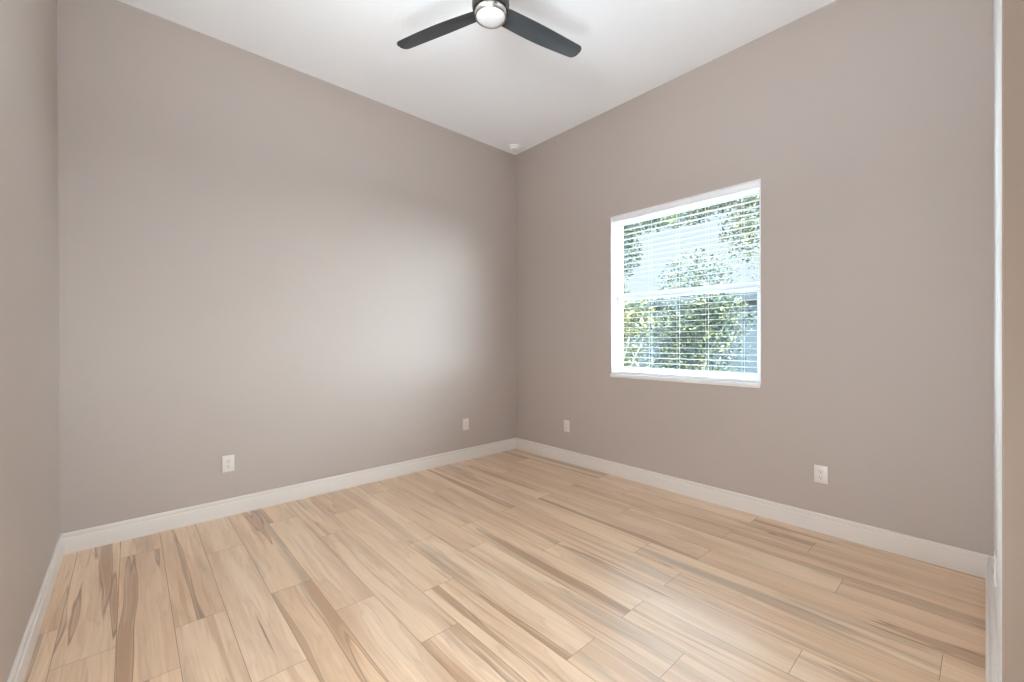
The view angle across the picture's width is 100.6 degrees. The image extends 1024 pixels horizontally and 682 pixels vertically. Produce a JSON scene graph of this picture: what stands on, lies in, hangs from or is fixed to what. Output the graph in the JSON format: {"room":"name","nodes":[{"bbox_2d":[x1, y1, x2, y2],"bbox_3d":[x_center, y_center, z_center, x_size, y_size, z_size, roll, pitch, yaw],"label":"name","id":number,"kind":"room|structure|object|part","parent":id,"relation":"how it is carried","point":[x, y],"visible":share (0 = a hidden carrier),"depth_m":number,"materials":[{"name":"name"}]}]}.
{"room":"empty bedroom","nodes":[
{"label":"empty bedroom","id":0,"kind":"room"},
{"bbox_2d":[0,0,59,681],"bbox_3d":[-1.026,-0.418,0.540,0.200,3.520,5.300,0,0,-42],"label":"wall","id":1,"kind":"structure","parent":0,"point":[29,266],"depth_m":1.67,"materials":[{"name":"beige paint"}]},
{"bbox_2d":[7,534,63,681],"bbox_3d":[-0.941,1.162,0.615,0.014,0.118,4.900,0,0,-42],"label":"baseboard","id":2,"kind":"structure","parent":1,"relation":"attached to","point":[18,673],"depth_m":1.75,"materials":[{"name":"paint"}]},
{"bbox_2d":[57,0,515,533],"bbox_3d":[-1.415,-0.424,3.619,3.740,3.520,0.200,0,0,-42],"label":"wall","id":3,"kind":"structure","parent":0,"point":[294,275],"depth_m":3.08,"materials":[{"name":"beige paint"}]},
{"bbox_2d":[222,455,233,472],"bbox_3d":[-1.980,0.856,2.969,0.072,0.114,0.009,0,0,-42],"label":"wall outlet","id":4,"kind":"object","parent":3,"relation":"attached to","point":[227,461],"visible":1,"depth_m":2.97,"materials":[{"name":"plastic"}]},
{"bbox_2d":[62,438,515,554],"bbox_3d":[-1.263,1.156,3.610,3.540,0.118,0.014,0,0,-42],"label":"baseboard","id":5,"kind":"structure","parent":3,"relation":"attached to","point":[88,538],"depth_m":3.06,"materials":[{"name":"paint"}]},
{"bbox_2d":[463,418,468,429],"bbox_3d":[-0.470,0.848,4.327,0.072,0.114,0.009,0,0,-42],"label":"wall outlet","id":6,"kind":"object","parent":3,"relation":"attached to","point":[465,421],"visible":1,"depth_m":4.33,"materials":[{"name":"plastic"}]},
{"bbox_2d":[118,0,835,154],"bbox_3d":[0.358,-2.146,1.785,3.940,0.120,5.300,0,0,-42],"label":"ceiling","id":7,"kind":"structure","parent":0,"point":[499,88],"depth_m":3.03,"materials":[{"name":"paint"}]},
{"bbox_2d":[397,0,580,56],"bbox_3d":[-0.065,-1.897,2.369,1.035,0.377,1.093,0,0,-42],"label":"ceiling fan","id":8,"kind":"object","parent":7,"relation":"hanging from","point":[489,14],"visible":1,"depth_m":2.40,"materials":[{"name":"black metal"}]},
{"bbox_3d":[-0.435,-1.765,2.425,0.540,0.029,0.116,0,0,27],"label":"blade","id":9,"kind":"part","parent":8,"relation":"part of","materials":[{"name":"black wood"}]},
{"bbox_2d":[476,6,504,27],"bbox_3d":[-0.114,-1.722,2.268,0.153,0.027,0.153,0,0,-42],"label":"diffuser","id":10,"kind":"object","parent":8,"relation":"attached to","point":[486,16],"depth_m":2.24,"materials":[{"name":"white glass"}]},
{"bbox_3d":[0.183,-1.767,2.468,0.540,0.029,0.116,0,0,-33],"label":"blade","id":11,"kind":"part","parent":8,"relation":"part of","materials":[{"name":"black wood"}]},
{"bbox_2d":[508,144,520,151],"bbox_3d":[0.026,-2.072,4.579,0.138,0.039,0.138,0,0,-42],"label":"smoke detector","id":12,"kind":"object","parent":7,"relation":"attached to","point":[513,147],"visible":1,"depth_m":4.54,"materials":[{"name":"plastic"}]},
{"bbox_2d":[24,449,985,681],"bbox_3d":[0.370,1.274,1.794,3.580,0.120,4.940,0,0,-42],"label":"floor","id":13,"kind":"structure","parent":0,"point":[514,565],"depth_m":2.02,"materials":[{"name":"brown wood"}]},
{"bbox_2d":[515,0,993,556],"bbox_3d":[1.755,-0.433,3.039,0.200,3.520,5.300,0,0,-42],"label":"wall","id":14,"kind":"structure","parent":0,"point":[866,127],"depth_m":2.67,"materials":[{"name":"beige paint"}]},
{"bbox_2d":[564,420,569,431],"bbox_3d":[0.545,0.847,4.237,0.009,0.114,0.072,0,0,-42],"label":"wall outlet","id":15,"kind":"object","parent":14,"relation":"attached to","point":[566,422],"visible":1,"depth_m":4.23,"materials":[{"name":"plastic"}]},
{"bbox_2d":[610,179,760,387],"bbox_3d":[1.360,-0.398,3.441,0.181,1.447,1.231,0,0,-42],"label":"window","id":16,"kind":"structure","parent":14,"relation":"in","point":[616,324],"depth_m":3.49,"materials":[{"name":"white plastic"}]},
{"bbox_3d":[1.333,0.309,3.416,0.101,0.034,1.229,0,0,-42],"label":"sill","id":17,"kind":"part","parent":16,"relation":"part of","materials":[{"name":"wood"}]},
{"bbox_2d":[612,181,759,381],"bbox_3d":[1.332,-0.412,3.416,0.058,1.400,1.207,0,0,-42],"label":"window blind","id":18,"kind":"object","parent":16,"relation":"attached to","point":[755,185],"visible":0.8,"depth_m":3.33,"materials":[{"name":"white plastic"}]},
{"bbox_3d":[1.334,-0.393,3.415,0.045,1.355,0.001,0,0,-42],"label":"ladder cord","id":19,"kind":"part","parent":18,"relation":"part of","materials":[{"name":"white fabric"}]},
{"bbox_3d":[1.335,0.279,3.418,0.048,0.018,1.203,0,0,-42],"label":"rail","id":20,"kind":"part","parent":18,"relation":"part of","materials":[{"name":"white plastic"}]},
{"bbox_3d":[1.488,-0.393,3.244,0.045,1.355,0.001,0,0,-42],"label":"ladder cord","id":21,"kind":"part","parent":18,"relation":"part of","materials":[{"name":"white fabric"}]},
{"bbox_3d":[1.379,-0.071,3.472,0.032,0.710,1.201,0,0,-42],"label":"sash","id":22,"kind":"part","parent":16,"relation":"part of","materials":[{"name":"white plastic"}]},
{"bbox_3d":[1.404,-0.733,3.495,0.030,0.717,1.201,0,0,-42],"label":"sash","id":23,"kind":"part","parent":16,"relation":"part of","materials":[{"name":"clear glass"}]},
{"bbox_2d":[516,438,990,578],"bbox_3d":[1.235,1.148,3.468,0.014,0.118,3.566,0,0,-42],"label":"baseboard","id":24,"kind":"structure","parent":14,"relation":"attached to","point":[950,557],"depth_m":2.78,"materials":[{"name":"paint"}]},
{"bbox_2d":[814,464,827,484],"bbox_3d":[1.946,0.841,2.679,0.009,0.114,0.072,0,0,-42],"label":"wall outlet","id":25,"kind":"object","parent":14,"relation":"attached to","point":[820,472],"visible":1,"depth_m":2.68,"materials":[{"name":"plastic"}]},
{"bbox_2d":[994,0,1001,681],"bbox_3d":[1.877,-0.440,1.581,1.568,3.300,0.100,0,0,-42],"label":"wall","id":26,"kind":"structure","parent":0,"point":[997,3],"depth_m":1.39,"materials":[{"name":"tan beige paint"}]},
{"bbox_2d":[986,556,998,681],"bbox_3d":[1.830,1.151,1.624,1.594,0.118,0.028,0,0,-42],"label":"baseboard","id":27,"kind":"structure","parent":26,"relation":"attached to","point":[992,675],"depth_m":1.63,"materials":[{"name":"paint"}]},
{"bbox_2d":[993,550,996,586],"bbox_3d":[1.803,0.847,1.588,0.072,0.114,0.009,0,0,-42],"label":"wall outlet","id":28,"kind":"object","parent":26,"relation":"attached to","point":[995,551],"visible":0.98,"depth_m":1.57,"materials":[{"name":"plastic"}]},
{"bbox_2d":[1002,0,1023,681],"bbox_3d":[1.702,-0.437,0.594,0.012,3.300,1.334,0,0,-42],"label":"wall","id":29,"kind":"structure","parent":0,"point":[1012,10],"depth_m":1.07,"materials":[{"name":"beige paint"}]},
{"label":"outside","id":30,"kind":"structure","parent":0,"visible":0},
{"bbox_3d":[13.670,1.501,19.729,39.780,0.250,48.000,0,0,-42],"label":"ground","id":31,"kind":"structure","parent":30,"visible":0},
{"bbox_2d":[623,291,656,367],"bbox_3d":[1.822,0.290,7.620,1.038,2.320,1.523,0,0,-42],"label":"shrub","id":32,"kind":"object","parent":31,"relation":"on","point":[626,312],"visible":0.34,"depth_m":7.32,"materials":[{"name":"green plant"}]},
{"bbox_2d":[623,210,692,360],"bbox_3d":[2.357,-0.741,9.041,1.425,4.377,3.027,0,0,-37],"label":"tree","id":33,"kind":"object","parent":31,"relation":"on","point":[680,214],"visible":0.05,"depth_m":8.91,"materials":[{"name":"green plant"}]},
{"bbox_2d":[624,291,756,372],"bbox_3d":[7.240,0.006,16.238,6.500,2.800,8.900,0,0,-42],"label":"neighbouring house","id":34,"kind":"structure","parent":31,"relation":"on","point":[751,354],"depth_m":12.52,"materials":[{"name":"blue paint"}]},
{"bbox_2d":[627,294,756,371],"bbox_3d":[3.975,0.137,10.020,1.272,2.603,3.322,0,0,-42],"label":"shrub","id":35,"kind":"object","parent":31,"relation":"on","point":[653,302],"visible":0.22,"depth_m":9.59,"materials":[{"name":"green plant"}]},
{"bbox_2d":[625,195,759,264],"bbox_3d":[4.552,-1.123,8.653,6.983,5.119,1.648,0,0,42],"label":"tree","id":36,"kind":"object","parent":31,"relation":"on","point":[755,197],"visible":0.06,"depth_m":8.69,"materials":[{"name":"green plant"}]},
{"bbox_2d":[648,292,743,371],"bbox_3d":[3.363,0.264,7.984,1.041,2.358,1.822,0,0,-42],"label":"shrub","id":37,"kind":"object","parent":31,"relation":"on","point":[703,320],"visible":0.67,"depth_m":7.78,"materials":[{"name":"green plant"}]},
{"bbox_2d":[657,248,739,297],"bbox_3d":[9.913,-1.779,22.955,2.860,6.333,4.381,0,0,-42],"label":"tree","id":38,"kind":"object","parent":31,"relation":"on","point":[697,278],"visible":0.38,"depth_m":22.78,"materials":[{"name":"green plant"}]},
{"bbox_2d":[747,255,759,279],"bbox_3d":[14.140,-2.726,19.701,2.442,8.215,6.090,0,0,-42],"label":"tree","id":39,"kind":"object","parent":31,"relation":"on","point":[752,277],"visible":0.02,"depth_m":21.45,"materials":[{"name":"green plant"}]}
]}

